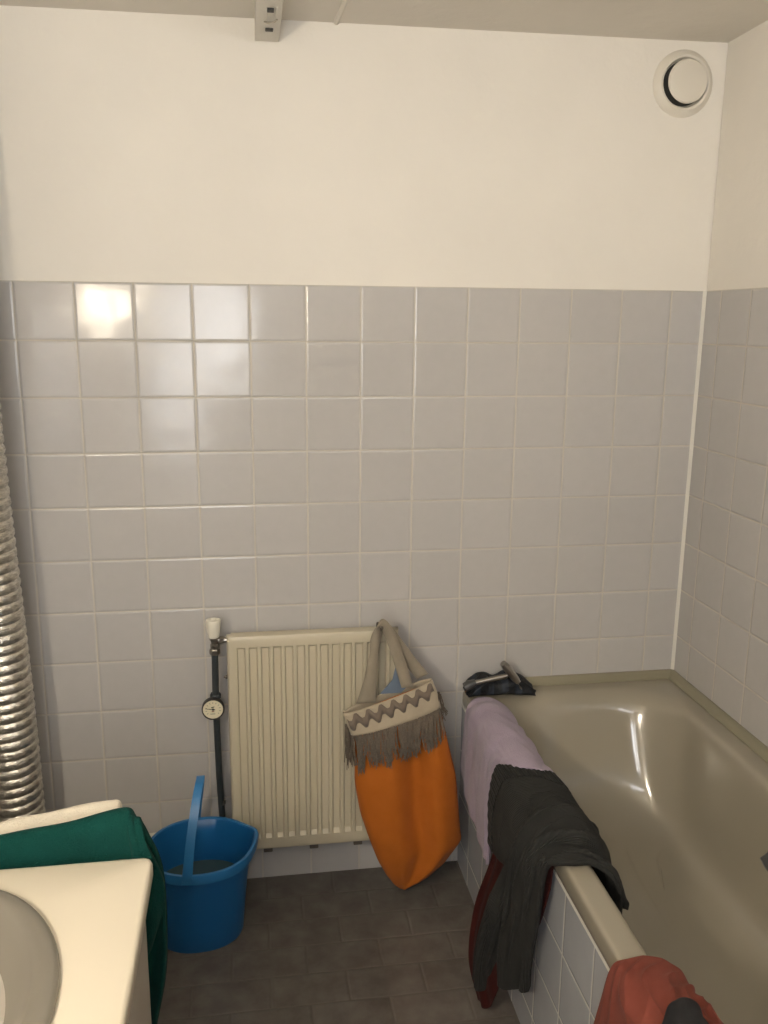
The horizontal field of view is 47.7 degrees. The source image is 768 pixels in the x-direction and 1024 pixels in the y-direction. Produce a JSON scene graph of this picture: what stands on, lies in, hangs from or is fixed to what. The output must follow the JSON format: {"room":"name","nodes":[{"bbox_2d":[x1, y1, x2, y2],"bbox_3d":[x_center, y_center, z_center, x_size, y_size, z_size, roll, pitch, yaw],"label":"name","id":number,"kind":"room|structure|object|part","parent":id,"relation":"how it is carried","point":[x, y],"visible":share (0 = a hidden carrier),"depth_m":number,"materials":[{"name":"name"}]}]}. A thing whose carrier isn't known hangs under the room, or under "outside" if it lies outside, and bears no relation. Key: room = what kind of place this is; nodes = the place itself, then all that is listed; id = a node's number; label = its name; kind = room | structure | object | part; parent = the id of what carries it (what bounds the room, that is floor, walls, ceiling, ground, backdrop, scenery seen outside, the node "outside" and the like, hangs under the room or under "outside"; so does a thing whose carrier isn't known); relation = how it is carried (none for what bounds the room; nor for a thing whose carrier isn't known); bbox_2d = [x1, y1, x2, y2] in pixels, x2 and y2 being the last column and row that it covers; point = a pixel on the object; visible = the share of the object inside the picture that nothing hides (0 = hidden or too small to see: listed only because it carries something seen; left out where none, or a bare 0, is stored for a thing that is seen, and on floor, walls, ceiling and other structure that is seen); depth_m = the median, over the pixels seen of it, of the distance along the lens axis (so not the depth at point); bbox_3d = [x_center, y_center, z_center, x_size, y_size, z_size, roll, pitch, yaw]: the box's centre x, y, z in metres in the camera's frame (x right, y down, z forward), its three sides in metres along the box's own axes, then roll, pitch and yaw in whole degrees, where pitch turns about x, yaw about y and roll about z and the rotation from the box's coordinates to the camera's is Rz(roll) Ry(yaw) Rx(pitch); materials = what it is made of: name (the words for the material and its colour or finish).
{"room":"bathroom","nodes":[
{"label":"bathroom","id":0,"kind":"room"},
{"bbox_2d":[157,861,519,1023],"bbox_3d":[0.093,1.476,1.292,2.118,0.050,3.000,-1,13,-9],"label":"floor","id":1,"kind":"structure","parent":0,"point":[355,946],"depth_m":2.35,"materials":[{"name":"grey tile"}]},
{"bbox_2d":[0,404,45,821],"bbox_3d":[-0.986,0.008,2.153,0.164,2.421,0.149,-1,13,-9],"label":"flexible duct","id":2,"kind":"object","parent":1,"relation":"on","point":[21,784],"visible":0.63,"depth_m":2.22,"materials":[{"name":"metal"}]},
{"bbox_2d":[0,858,152,1023],"bbox_3d":[-0.624,1.064,1.041,0.644,0.850,0.830,-1,13,-9],"label":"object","id":3,"kind":"object","parent":1,"relation":"on","point":[95,913],"visible":0.84,"depth_m":1.24,"materials":[{"name":"white laminate"}]},
{"bbox_2d":[0,890,59,1023],"bbox_3d":[-0.613,0.656,1.050,0.414,0.082,0.550,-1,13,-9],"label":"washbasin","id":4,"kind":"object","parent":3,"relation":"in","point":[29,955],"visible":1,"depth_m":1.17,"materials":[{"name":"white ceramic"}]},
{"bbox_3d":[-0.361,0.992,1.268,0.014,0.718,0.389,-1,13,-9],"label":"door","id":5,"kind":"part","parent":3,"relation":"part of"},
{"bbox_2d":[151,775,258,952],"bbox_3d":[-0.501,0.950,2.402,0.308,0.486,0.291,-1,13,-9],"label":"bucket","id":6,"kind":"object","parent":1,"relation":"on","point":[205,912],"visible":0.85,"depth_m":2.36,"materials":[{"name":"blue plastic"}]},
{"bbox_3d":[-0.517,0.831,2.373,0.062,0.241,0.291,-1,13,-9],"label":"handle","id":7,"kind":"part","parent":6,"relation":"part of","materials":[{"name":"blue plastic"}]},
{"bbox_2d":[167,860,233,874],"bbox_3d":[-0.512,1.039,2.428,0.247,0.001,0.218,-1,13,-9],"label":"water","id":8,"kind":"object","parent":6,"relation":"in","point":[201,866],"visible":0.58,"depth_m":2.50,"materials":[{"name":"grey liquid"}]},
{"bbox_2d":[457,669,767,1023],"bbox_3d":[0.708,0.999,1.925,0.690,0.620,1.760,-1,13,-9],"label":"bathtub","id":9,"kind":"object","parent":1,"relation":"on","point":[675,789],"visible":0.7,"depth_m":2.30,"materials":[{"name":"beige ceramic"}]},
{"bbox_2d":[463,670,535,696],"bbox_3d":[0.347,0.515,2.614,0.207,0.063,0.104,-1,13,-9],"label":"pouch","id":10,"kind":"object","parent":9,"relation":"on","point":[504,686],"visible":0.84,"depth_m":2.58,"materials":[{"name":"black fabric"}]},
{"bbox_2d":[462,661,521,691],"bbox_3d":[0.330,0.493,2.580,0.199,0.101,0.037,-1,13,-9],"label":"squeegee","id":11,"kind":"object","parent":10,"relation":"on","point":[469,685],"visible":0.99,"depth_m":2.56,"materials":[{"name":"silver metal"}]},
{"bbox_3d":[0.317,0.495,2.571,0.101,0.035,0.015,-1,13,-5],"label":"handle","id":12,"kind":"part","parent":11,"relation":"part of","materials":[{"name":"silver metal"}]},
{"bbox_2d":[460,697,552,864],"bbox_3d":[0.328,0.746,2.380,0.150,0.342,0.446,-1,13,-9],"label":"towel","id":13,"kind":"object","parent":9,"relation":"on","point":[492,735],"visible":0.84,"depth_m":2.36,"materials":[{"name":"fabric"}]},
{"bbox_2d":[468,853,594,1008],"bbox_3d":[0.330,0.956,2.077,0.194,0.592,0.387,-1,13,-9],"label":"garment","id":14,"kind":"object","parent":9,"relation":"hanging from","point":[486,997],"visible":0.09,"depth_m":2.20,"materials":[{"name":"red fabric"}]},
{"bbox_3d":[0.379,1.044,1.888,0.017,0.541,1.749,-1,13,-9],"label":"tiled panel","id":15,"kind":"part","parent":9,"relation":"part of","materials":[{"name":"tile"}]},
{"bbox_2d":[472,764,628,992],"bbox_3d":[0.352,0.908,2.037,0.240,0.591,0.501,-1,13,-9],"label":"garment","id":16,"kind":"object","parent":9,"relation":"hanging from","point":[536,824],"visible":1,"depth_m":1.94,"materials":[{"name":"black fabric"}]},
{"bbox_2d":[594,955,723,1023],"bbox_3d":[0.481,0.963,1.347,0.172,0.376,0.533,-1,13,-9],"label":"garment","id":17,"kind":"object","parent":9,"relation":"on","point":[638,989],"visible":0.8,"depth_m":1.46,"materials":[{"name":"red fabric"}]},
{"bbox_2d":[662,997,708,1023],"bbox_3d":[0.476,0.806,1.248,0.093,0.047,0.247,-1,13,-9],"label":"garment","id":18,"kind":"object","parent":17,"relation":"on","point":[683,1010],"visible":1,"depth_m":1.34,"materials":[{"name":"fabric"}]},
{"bbox_2d":[760,851,767,870],"bbox_3d":[0.959,0.781,1.977,0.078,0.200,0.221,-1,13,-9],"label":"cloth","id":19,"kind":"object","parent":9,"relation":"hanging from","point":[764,858],"visible":1,"depth_m":2.07,"materials":[{"name":"grey fabric"}]},
{"bbox_2d":[0,5,727,878],"bbox_3d":[-0.131,-0.056,2.522,2.318,2.505,0.100,-1,13,-9],"label":"wall","id":20,"kind":"structure","parent":0,"point":[324,325],"depth_m":2.40,"materials":[{"name":"white paint"}]},
{"bbox_2d":[211,656,225,816],"bbox_3d":[-0.481,0.766,2.550,0.028,0.783,0.094,-1,13,-9],"label":"pipe","id":21,"kind":"object","parent":20,"relation":"attached to","point":[221,799],"visible":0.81,"depth_m":2.51,"materials":[{"name":"black metal"}]},
{"bbox_2d":[202,692,224,719],"bbox_3d":[-0.486,0.551,2.474,0.064,0.070,0.046,-1,13,-9],"label":"pressure gauge","id":22,"kind":"object","parent":21,"relation":"attached to","point":[213,708],"visible":1,"depth_m":2.46},
{"bbox_2d":[224,626,397,851],"bbox_3d":[-0.214,0.664,2.565,0.497,0.683,0.098,-1,13,-9],"label":"radiator","id":23,"kind":"object","parent":20,"relation":"attached to","point":[289,691],"visible":0.77,"depth_m":2.50,"materials":[{"name":"beige metal"}]},
{"bbox_2d":[205,617,226,655],"bbox_3d":[-0.463,0.348,2.420,0.064,0.103,0.042,-1,13,-9],"label":"radiator valve","id":24,"kind":"object","parent":23,"relation":"attached to","point":[213,624],"visible":1,"depth_m":2.41,"materials":[{"name":"beige plastic"}]},
{"bbox_3d":[-0.474,0.324,2.413,0.042,0.053,0.042,-1,13,-9],"label":"knob","id":25,"kind":"part","parent":24,"relation":"part of","materials":[{"name":"beige plastic"}]},
{"bbox_3d":[-0.207,0.660,2.559,0.466,0.651,0.042,-1,13,-9],"label":"panel","id":26,"kind":"part","parent":23,"relation":"part of","materials":[{"name":"beige metal"}]},
{"bbox_2d":[653,49,712,117],"bbox_3d":[0.819,-1.166,2.357,0.172,0.172,0.037,-1,13,-9],"label":"air vent","id":27,"kind":"object","parent":20,"relation":"in","point":[682,81],"visible":1,"depth_m":2.35,"materials":[{"name":"plastic"}]},
{"bbox_2d":[671,291,706,669],"bbox_3d":[0.920,-0.067,2.629,0.008,1.169,0.008,-1,13,-9],"label":"trim","id":28,"kind":"structure","parent":20,"relation":"attached to","point":[704,292],"depth_m":2.62,"materials":[{"name":"white plastic"}]},
{"bbox_2d":[0,0,767,42],"bbox_3d":[0.116,-0.961,0.752,2.318,0.098,3.200,-1,13,-9],"label":"ceiling","id":29,"kind":"structure","parent":0,"point":[720,21],"depth_m":2.14,"materials":[{"name":"paint"}]},
{"bbox_2d":[254,0,282,41],"bbox_3d":[-0.239,-1.129,1.826,0.060,0.059,0.752,-1,13,-9],"label":"rail","id":30,"kind":"object","parent":29,"relation":"attached to","point":[268,13],"visible":1,"depth_m":2.03,"materials":[{"name":"white paint"}]},
{"bbox_2d":[333,0,348,24],"bbox_3d":[-0.053,-1.159,1.821,0.021,0.017,0.798,-2,13,-9],"label":"trim","id":31,"kind":"structure","parent":29,"relation":"attached to","point":[344,3],"depth_m":2.12,"materials":[{"name":"paint"}]},
{"bbox_2d":[674,20,767,746],"bbox_3d":[1.208,0.262,1.145,0.100,2.505,3.100,-1,13,-9],"label":"wall","id":32,"kind":"structure","parent":0,"point":[722,642],"depth_m":2.37,"materials":[{"name":"white paint"}]},
{"bbox_3d":[-0.985,0.330,0.815,0.100,2.475,3.100,-1,13,-9],"label":"wall","id":33,"kind":"structure","parent":0,"visible":0},
{"bbox_3d":[-0.722,0.556,1.413,0.588,0.160,0.116,-1,13,-9],"label":"towel rail","id":34,"kind":"object","parent":33,"relation":"attached to","visible":0},
{"bbox_2d":[0,800,121,834],"bbox_3d":[-0.681,0.746,1.507,0.460,0.497,0.047,-2,13,-11],"label":"towel","id":35,"kind":"object","parent":34,"relation":"hanging from","point":[72,813],"visible":0.21,"depth_m":1.47,"materials":[{"name":"white fabric"}]},
{"bbox_2d":[0,807,167,1023],"bbox_3d":[-0.643,0.763,1.444,0.556,0.555,0.062,-1,13,-9],"label":"towel","id":36,"kind":"object","parent":34,"relation":"hanging from","point":[118,833],"visible":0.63,"depth_m":1.41,"materials":[{"name":"green fabric"}]},
{"bbox_3d":[-0.014,0.338,2.469,0.006,0.065,0.113,-1,13,-9],"label":"hook","id":37,"kind":"object","parent":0,"visible":0},
{"bbox_2d":[343,619,460,889],"bbox_3d":[0.056,0.709,2.478,0.345,0.819,0.126,-1,13,-9],"label":"tote bag","id":38,"kind":"object","parent":37,"relation":"hanging from","point":[406,785],"visible":1,"depth_m":2.46,"materials":[{"name":"orange fabric"}]},
{"bbox_3d":[0.000,0.415,2.429,0.162,0.229,0.053,-1,13,-9],"label":"handle","id":39,"kind":"part","parent":38,"relation":"part of","materials":[{"name":"beige fabric"}]},
{"bbox_3d":[0.031,0.416,2.456,0.190,0.216,0.038,-1,13,-9],"label":"handle","id":40,"kind":"part","parent":38,"relation":"part of","materials":[{"name":"beige fabric"}]}
]}

